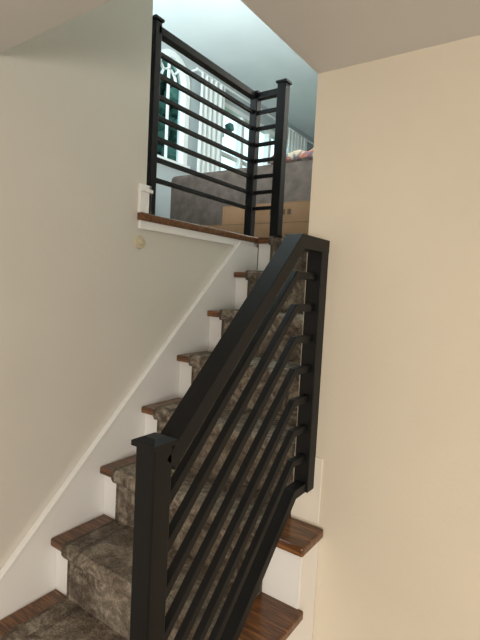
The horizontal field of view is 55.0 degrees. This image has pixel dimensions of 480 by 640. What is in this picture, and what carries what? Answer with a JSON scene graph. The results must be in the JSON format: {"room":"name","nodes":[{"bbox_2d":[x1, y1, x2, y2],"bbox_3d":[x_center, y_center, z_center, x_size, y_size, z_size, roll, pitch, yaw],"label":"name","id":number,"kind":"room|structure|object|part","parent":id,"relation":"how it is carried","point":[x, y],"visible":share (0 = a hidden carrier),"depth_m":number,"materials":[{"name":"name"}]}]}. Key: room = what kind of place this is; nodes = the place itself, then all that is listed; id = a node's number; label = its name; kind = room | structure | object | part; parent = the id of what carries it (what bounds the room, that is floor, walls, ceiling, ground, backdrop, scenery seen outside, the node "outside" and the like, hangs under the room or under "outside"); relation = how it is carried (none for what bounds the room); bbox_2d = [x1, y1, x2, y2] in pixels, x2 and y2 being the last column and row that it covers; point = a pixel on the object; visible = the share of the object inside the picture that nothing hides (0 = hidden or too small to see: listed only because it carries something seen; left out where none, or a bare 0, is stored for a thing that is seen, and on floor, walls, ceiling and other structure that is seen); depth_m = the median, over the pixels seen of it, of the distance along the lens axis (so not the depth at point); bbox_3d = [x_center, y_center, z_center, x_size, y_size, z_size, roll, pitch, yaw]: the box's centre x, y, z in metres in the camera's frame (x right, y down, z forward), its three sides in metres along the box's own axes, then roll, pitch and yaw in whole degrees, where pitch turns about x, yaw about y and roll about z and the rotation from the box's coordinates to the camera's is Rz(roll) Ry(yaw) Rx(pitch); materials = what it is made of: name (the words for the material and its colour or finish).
{"room":"staircase","nodes":[
{"label":"staircase","id":0,"kind":"room"},
{"bbox_2d":[0,0,256,569],"bbox_3d":[-1.472,-0.723,0.374,0.120,4.243,5.376,6,5,35],"label":"wall","id":1,"kind":"structure","parent":0,"point":[85,311],"depth_m":1.62,"materials":[{"name":"paint"}]},
{"bbox_2d":[134,236,144,248],"bbox_3d":[-0.400,-0.313,1.859,0.020,0.054,0.054,6,5,35],"label":"button","id":2,"kind":"object","parent":1,"relation":"attached to","point":[139,241],"visible":1,"depth_m":1.85,"materials":[{"name":"beige plastic"}]},
{"bbox_2d":[137,183,152,213],"bbox_3d":[-0.431,-0.492,1.892,0.142,0.113,0.068,6,5,35],"label":"baseboard","id":3,"kind":"structure","parent":1,"relation":"attached to","point":[144,191],"depth_m":1.85,"materials":[{"name":"white paint"}]},
{"bbox_2d":[155,41,313,217],"bbox_3d":[-0.885,-1.943,5.422,0.120,2.464,10.400,6,5,35],"label":"wall","id":4,"kind":"structure","parent":0,"point":[163,193],"depth_m":5.66,"materials":[{"name":"paint"}]},
{"bbox_2d":[157,49,189,168],"bbox_3d":[-0.814,-2.451,5.354,0.110,1.285,0.660,6,5,35],"label":"window","id":5,"kind":"structure","parent":4,"relation":"in","point":[185,80],"depth_m":5.51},
{"bbox_2d":[191,67,313,172],"bbox_3d":[0.705,-1.938,7.485,0.147,2.288,4.600,6,5,35],"label":"curtain","id":6,"kind":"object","parent":4,"relation":"in","point":[296,141],"depth_m":5.83,"materials":[{"name":"white fabric"}]},
{"bbox_3d":[-0.387,-1.866,5.834,0.052,2.264,0.480,6,5,35],"label":"curtain panel","id":7,"kind":"part","parent":6,"relation":"part of","materials":[{"name":"white fabric"}]},
{"bbox_3d":[0.900,-1.931,7.684,0.053,2.264,0.650,6,5,35],"label":"curtain panel","id":8,"kind":"part","parent":6,"relation":"part of","materials":[{"name":"white fabric"}]},
{"bbox_2d":[221,102,287,168],"bbox_3d":[0.198,-2.260,6.906,0.120,1.350,2.310,6,5,35],"label":"window","id":9,"kind":"structure","parent":4,"relation":"in","point":[269,134],"depth_m":6.56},
{"bbox_2d":[153,0,317,138],"bbox_3d":[1.803,-2.956,3.517,6.520,0.100,10.400,6,5,35],"label":"ceiling","id":10,"kind":"structure","parent":0,"point":[227,33],"depth_m":5.29,"materials":[{"name":"paint"}]},
{"bbox_2d":[0,0,479,73],"bbox_3d":[0.227,-0.581,-1.415,4.718,0.100,4.570,6,5,35],"label":"ceiling","id":11,"kind":"structure","parent":0,"point":[328,35],"depth_m":1.11,"materials":[{"name":"paint"}]},
{"bbox_2d":[254,243,260,270],"bbox_3d":[1.670,-0.364,3.700,6.520,0.176,10.400,6,5,35],"label":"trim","id":12,"kind":"structure","parent":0,"point":[257,245],"depth_m":2.59,"materials":[{"name":"white wood"}]},
{"bbox_2d":[137,212,268,246],"bbox_3d":[0.134,-0.386,2.060,0.893,0.064,0.976,6,5,35],"label":"landing edge","id":13,"kind":"object","parent":12,"relation":"attached to","point":[146,221],"visible":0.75,"depth_m":2.10,"materials":[{"name":"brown wood"}]},
{"bbox_2d":[146,14,291,236],"bbox_3d":[-0.072,-0.836,2.153,0.229,0.799,0.803,6,5,35],"label":"landing railing","id":14,"kind":"object","parent":13,"relation":"on","point":[159,34],"visible":0.93,"depth_m":2.28,"materials":[{"name":"black metal"}]},
{"bbox_3d":[-0.359,-0.821,1.893,0.036,0.777,0.036,6,5,35],"label":"post","id":15,"kind":"part","parent":14,"relation":"part of","materials":[{"name":"black metal"}]},
{"bbox_3d":[-0.089,-0.590,2.174,0.178,0.019,0.756,6,5,35],"label":"rail","id":16,"kind":"part","parent":14,"relation":"part of","materials":[{"name":"black metal"}]},
{"bbox_3d":[-0.085,-0.674,2.168,0.178,0.019,0.756,6,5,35],"label":"rail","id":17,"kind":"part","parent":14,"relation":"part of","materials":[{"name":"black metal"}]},
{"bbox_3d":[-0.080,-0.758,2.162,0.178,0.019,0.756,6,5,35],"label":"rail","id":18,"kind":"part","parent":14,"relation":"part of","materials":[{"name":"black metal"}]},
{"bbox_3d":[-0.076,-0.843,2.156,0.178,0.019,0.756,6,5,35],"label":"rail","id":19,"kind":"part","parent":14,"relation":"part of","materials":[{"name":"black metal"}]},
{"bbox_3d":[-0.071,-0.927,2.150,0.178,0.019,0.756,6,5,35],"label":"rail","id":20,"kind":"part","parent":14,"relation":"part of","materials":[{"name":"black metal"}]},
{"bbox_3d":[-0.067,-1.011,2.144,0.178,0.019,0.756,6,5,35],"label":"rail","id":21,"kind":"part","parent":14,"relation":"part of","materials":[{"name":"black metal"}]},
{"bbox_3d":[-0.060,-1.180,2.139,0.188,0.032,0.766,6,5,35],"label":"rail","id":22,"kind":"part","parent":14,"relation":"part of","materials":[{"name":"black metal"}]},
{"bbox_3d":[-0.063,-1.095,2.138,0.178,0.019,0.756,6,5,35],"label":"rail","id":23,"kind":"part","parent":14,"relation":"part of","materials":[{"name":"black metal"}]},
{"bbox_3d":[0.068,-0.833,2.507,0.044,0.757,0.044,6,5,35],"label":"post","id":24,"kind":"part","parent":14,"relation":"part of","materials":[{"name":"black metal"}]},
{"bbox_3d":[0.207,-0.831,2.410,0.050,0.782,0.050,6,5,35],"label":"post","id":25,"kind":"part","parent":14,"relation":"part of","materials":[{"name":"black metal"}]},
{"bbox_2d":[170,159,312,224],"bbox_3d":[0.383,-1.020,4.682,2.190,0.860,0.940,6,5,35],"label":"sofa","id":26,"kind":"object","parent":12,"relation":"on","point":[185,206],"visible":0.15,"depth_m":4.49,"materials":[{"name":"fabric"}]},
{"bbox_2d":[267,148,313,163],"bbox_3d":[0.677,-1.458,4.048,0.840,0.129,0.300,6,5,35],"label":"quilt","id":27,"kind":"object","parent":26,"relation":"on","point":[297,155],"visible":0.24,"depth_m":4.00,"materials":[{"name":"fabric"}]},
{"bbox_2d":[202,221,308,237],"bbox_3d":[0.344,-0.631,3.686,1.522,0.221,0.521,6,5,35],"label":"cardboard box","id":28,"kind":"object","parent":12,"relation":"on","point":[295,227],"visible":0.15,"depth_m":3.47,"materials":[{"name":"brown cardboard"}]},
{"bbox_2d":[222,200,309,224],"bbox_3d":[0.415,-0.809,3.612,1.052,0.149,0.451,6,5,35],"label":"cardboard box","id":29,"kind":"object","parent":28,"relation":"on","point":[292,210],"visible":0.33,"depth_m":3.48,"materials":[{"name":"brown cardboard"}]},
{"bbox_2d":[270,209,290,214],"bbox_3d":[0.299,-0.801,3.419,0.180,0.040,0.001,6,5,35],"label":"print","id":30,"kind":"object","parent":29,"relation":"attached to","point":[285,211],"depth_m":3.39},
{"bbox_2d":[291,35,479,639],"bbox_3d":[1.785,0.497,0.397,3.843,2.143,0.120,6,5,35],"label":"wall","id":31,"kind":"structure","parent":0,"point":[395,184],"depth_m":1.25,"materials":[{"name":"beige paint"}]},
{"bbox_2d":[291,451,322,523],"bbox_3d":[0.205,0.515,1.420,0.096,0.205,0.004,6,5,35],"label":"trim","id":32,"kind":"structure","parent":31,"relation":"attached to","point":[306,506],"depth_m":1.41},
{"bbox_3d":[0.100,1.648,-1.188,4.618,0.100,4.470,6,5,35],"label":"floor","id":33,"kind":"structure","parent":0,"visible":0},
{"bbox_2d":[0,236,322,639],"bbox_3d":[-0.096,0.491,1.648,0.890,1.786,1.807,6,5,35],"label":"staircase","id":34,"kind":"structure","parent":33,"relation":"on","point":[69,577],"depth_m":1.61,"materials":[{"name":"carpet"}]},
{"bbox_2d":[129,234,329,639],"bbox_3d":[0.005,0.500,1.130,0.080,1.455,0.706,6,5,35],"label":"stair railing","id":35,"kind":"object","parent":34,"relation":"on","point":[157,454],"visible":1,"depth_m":1.07,"materials":[{"name":"black metal"}]},
{"bbox_3d":[-0.184,0.732,0.888,0.048,1.007,0.048,6,5,35],"label":"newel post","id":36,"kind":"part","parent":35,"relation":"part of","materials":[{"name":"black metal"}]},
{"bbox_3d":[0.044,0.024,1.116,0.050,0.500,0.658,6,5,35],"label":"handrail","id":37,"kind":"part","parent":35,"relation":"part of","materials":[{"name":"black metal"}]},
{"bbox_3d":[0.001,0.764,1.162,0.036,0.544,0.636,6,5,35],"label":"rail","id":38,"kind":"part","parent":35,"relation":"part of","materials":[{"name":"black metal"}]},
{"bbox_3d":[0.212,0.150,1.377,0.048,0.728,0.044,6,5,35],"label":"wall post","id":39,"kind":"part","parent":35,"relation":"part of","materials":[{"name":"black metal"}]},
{"label":"outside","id":40,"kind":"structure","parent":0,"visible":0},
{"bbox_3d":[-10.035,0.042,15.509,25.970,0.100,38.000,6,5,35],"label":"lawn","id":41,"kind":"structure","parent":40,"visible":0},
{"bbox_2d":[157,60,233,160],"bbox_3d":[-1.728,-2.946,10.611,3.032,7.396,3.043,6,5,35],"label":"tree","id":42,"kind":"object","parent":41,"relation":"on","point":[174,93],"visible":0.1,"depth_m":9.57,"materials":[{"name":"green plant"}]}
]}

